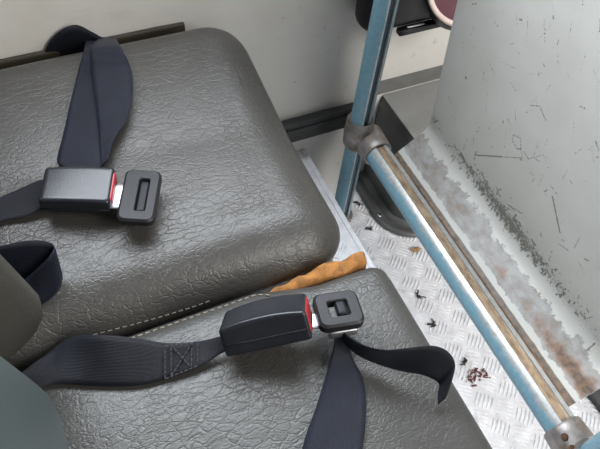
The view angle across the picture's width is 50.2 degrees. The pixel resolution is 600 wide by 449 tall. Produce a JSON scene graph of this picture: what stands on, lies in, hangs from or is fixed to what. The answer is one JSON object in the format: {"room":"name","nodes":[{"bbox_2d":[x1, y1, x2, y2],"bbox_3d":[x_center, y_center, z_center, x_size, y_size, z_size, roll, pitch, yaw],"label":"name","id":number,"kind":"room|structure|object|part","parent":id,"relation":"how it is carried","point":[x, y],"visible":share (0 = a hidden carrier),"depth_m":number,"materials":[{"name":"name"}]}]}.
{"room":"vehicle interior","nodes":[
{"label":"vehicle interior","id":0,"kind":"room"},
{"bbox_2d":[0,0,450,184],"bbox_3d":[-0.099,-0.521,0.481,2.200,1.670,0.040,-18,57,-17],"label":"wall","id":1,"kind":"structure","parent":0,"point":[307,55],"depth_m":0.89,"materials":[{"name":"white paint"}]},
{"bbox_2d":[0,22,184,69],"bbox_3d":[-0.358,-0.175,0.732,0.470,0.022,0.007,-18,57,-17],"label":"trim","id":2,"kind":"structure","parent":1,"relation":"attached to","point":[157,31],"depth_m":0.77,"materials":[{"name":"black plastic"}]},
{"bbox_2d":[281,102,353,142],"bbox_3d":[-0.178,-0.096,0.973,0.600,0.041,0.022,-18,57,-17],"label":"trim","id":3,"kind":"structure","parent":1,"relation":"attached to","point":[310,125],"depth_m":1.03,"materials":[{"name":"black rubber"}]},
{"bbox_2d":[301,149,375,267],"bbox_3d":[0.341,0.500,0.660,0.008,0.013,1.660,-18,57,-17],"label":"trim","id":4,"kind":"structure","parent":1,"relation":"attached to","point":[305,153],"depth_m":1.02,"materials":[{"name":"metal"}]},
{"bbox_2d":[355,0,439,35],"bbox_3d":[0.153,-0.339,0.847,0.154,0.177,0.055,-18,57,-17],"label":"wall box","id":5,"kind":"object","parent":1,"relation":"attached to","point":[416,12],"visible":0.48,"depth_m":0.87,"materials":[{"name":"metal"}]},
{"bbox_2d":[427,0,457,29],"bbox_3d":[0.216,-0.310,0.870,0.097,0.086,0.095,-18,57,-17],"label":"container","id":6,"kind":"object","parent":1,"relation":"attached to","point":[442,12],"visible":0.46,"depth_m":0.86,"materials":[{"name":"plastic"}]},
{"bbox_3d":[0.217,-0.311,0.856,0.076,0.050,0.066,-18,57,-17],"label":"lid","id":7,"kind":"part","parent":6,"relation":"part of","materials":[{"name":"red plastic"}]},
{"bbox_2d":[297,150,369,268],"bbox_3d":[-0.234,0.715,0.524,1.258,0.121,1.661,-18,57,-17],"label":"step","id":8,"kind":"structure","parent":0,"point":[347,247],"depth_m":0.99,"materials":[{"name":"metal"}]},
{"bbox_2d":[0,27,339,371],"bbox_3d":[-0.221,-0.112,0.525,0.501,0.859,0.398,-18,57,-17],"label":"passenger seat","id":9,"kind":"object","parent":8,"relation":"on","point":[240,214],"visible":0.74,"depth_m":0.63,"materials":[{"name":"grey leather"}]},
{"bbox_3d":[-0.341,-0.160,0.357,0.212,0.549,0.392,-18,57,-17],"label":"backrest","id":10,"kind":"part","parent":9,"relation":"part of","materials":[{"name":"leather"}]},
{"bbox_2d":[0,240,62,304],"bbox_3d":[-0.240,0.047,0.534,0.078,0.050,0.041,-8,55,-10],"label":"strap","id":11,"kind":"object","parent":9,"relation":"on","point":[37,263],"visible":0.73,"depth_m":0.54,"materials":[{"name":"black fabric"}]},
{"bbox_2d":[0,166,117,221],"bbox_3d":[-0.236,-0.025,0.587,0.135,0.033,0.051,-8,55,-10],"label":"belt","id":12,"kind":"object","parent":9,"relation":"on","point":[74,189],"visible":1,"depth_m":0.58,"materials":[{"name":"black plastic"}]},
{"bbox_2d":[45,25,161,225],"bbox_3d":[-0.213,-0.105,0.685,0.105,0.094,0.336,-18,57,-17],"label":"belt","id":13,"kind":"object","parent":9,"relation":"on","point":[101,99],"visible":0.91,"depth_m":0.65,"materials":[{"name":"black fabric"}]},
{"bbox_3d":[-0.171,-0.026,0.590,0.020,0.003,0.029,2,54,-3],"label":"tongue plate","id":14,"kind":"part","parent":13,"relation":"part of","materials":[{"name":"metal"}]},
{"bbox_2d":[0,251,491,448],"bbox_3d":[-0.045,0.172,0.333,0.479,0.854,0.444,-18,57,-17],"label":"passenger seat","id":15,"kind":"object","parent":8,"relation":"on","point":[268,398],"visible":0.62,"depth_m":0.52,"materials":[{"name":"grey leather"}]},
{"bbox_3d":[-0.169,0.132,0.159,0.176,0.544,0.384,-18,57,-17],"label":"backrest","id":16,"kind":"part","parent":15,"relation":"part of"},
{"bbox_2d":[22,294,312,387],"bbox_3d":[-0.110,0.095,0.519,0.248,0.068,0.053,-5,54,-8],"label":"belt","id":17,"kind":"object","parent":15,"relation":"on","point":[88,360],"visible":0.98,"depth_m":0.52,"materials":[{"name":"black fabric"}]},
{"bbox_2d":[302,290,454,448],"bbox_3d":[0.053,0.166,0.480,0.137,0.038,0.259,5,53,-1],"label":"belt","id":18,"kind":"object","parent":15,"relation":"on","point":[338,421],"visible":0.98,"depth_m":0.52,"materials":[{"name":"black fabric"}]},
{"bbox_3d":[0.006,0.081,0.534,0.028,0.004,0.015,-8,55,-10],"label":"tongue plate","id":19,"kind":"part","parent":18,"relation":"part of","materials":[{"name":"metal"}]},
{"bbox_3d":[0.036,0.089,0.537,0.025,0.010,0.007,-8,55,-10],"label":"chafe plate","id":20,"kind":"part","parent":18,"relation":"part of","materials":[{"name":"metal"}]},
{"bbox_2d":[327,182,599,448],"bbox_3d":[0.192,0.612,0.708,2.200,0.002,1.662,-18,57,-17],"label":"floor","id":21,"kind":"structure","parent":0,"point":[501,413],"depth_m":1.03,"materials":[{"name":"metal"}]},
{"bbox_2d":[356,65,442,237],"bbox_3d":[0.287,-0.146,1.130,0.341,0.232,0.182,-18,57,-17],"label":"box","id":22,"kind":"object","parent":21,"relation":"on","point":[403,115],"visible":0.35,"depth_m":1.07,"materials":[{"name":"metal"}]},
{"bbox_3d":[0.304,-0.209,1.073,0.306,0.001,0.134,-18,57,-17],"label":"plate","id":23,"kind":"part","parent":22,"relation":"part of","materials":[{"name":"grey metal"}]},
{"bbox_2d":[411,246,420,251],"bbox_3d":[0.204,0.043,1.122,0.018,0.003,0.012,-18,57,-17],"label":"dry leaf","id":24,"kind":"object","parent":21,"relation":"on","point":[416,249],"visible":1,"depth_m":1.12,"materials":[{"name":"brown plant"}]},
{"bbox_2d":[427,318,436,326],"bbox_3d":[0.213,0.160,1.040,0.015,0.005,0.015,-18,57,-17],"label":"scrap","id":25,"kind":"object","parent":21,"relation":"on","point":[431,324],"visible":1,"depth_m":1.04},
{"bbox_2d":[335,0,599,448],"bbox_3d":[0.234,-0.160,0.553,0.069,1.170,0.596,-18,57,-17],"label":"handrail","id":26,"kind":"object","parent":21,"relation":"on","point":[364,140],"visible":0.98,"depth_m":0.85,"materials":[{"name":"blue metal"}]},
{"bbox_3d":[0.213,0.066,0.865,0.039,0.038,0.516,-18,57,-17],"label":"rail","id":27,"kind":"part","parent":26,"relation":"part of","materials":[{"name":"metal"}]},
{"bbox_2d":[394,0,599,406],"bbox_3d":[0.273,-0.122,0.651,0.060,0.586,0.432,-18,57,-17],"label":"partition panel","id":28,"kind":"object","parent":26,"relation":"attached to","point":[507,158],"visible":0.97,"depth_m":0.78,"materials":[{"name":"grey metal"}]},
{"bbox_2d":[462,368,490,386],"bbox_3d":[0.271,0.235,0.991,0.043,0.002,0.027,-18,57,-17],"label":"crumbs","id":29,"kind":"object","parent":21,"relation":"on","point":[483,370],"visible":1,"depth_m":0.99,"materials":[{"name":"brown food"}]},
{"bbox_2d":[587,389,599,410],"bbox_3d":[0.494,0.264,0.980,0.090,0.012,0.070,-23,59,-20],"label":"block","id":30,"kind":"object","parent":21,"relation":"on","point":[594,397],"visible":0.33,"depth_m":0.97,"materials":[{"name":"grey metal"}]}
]}

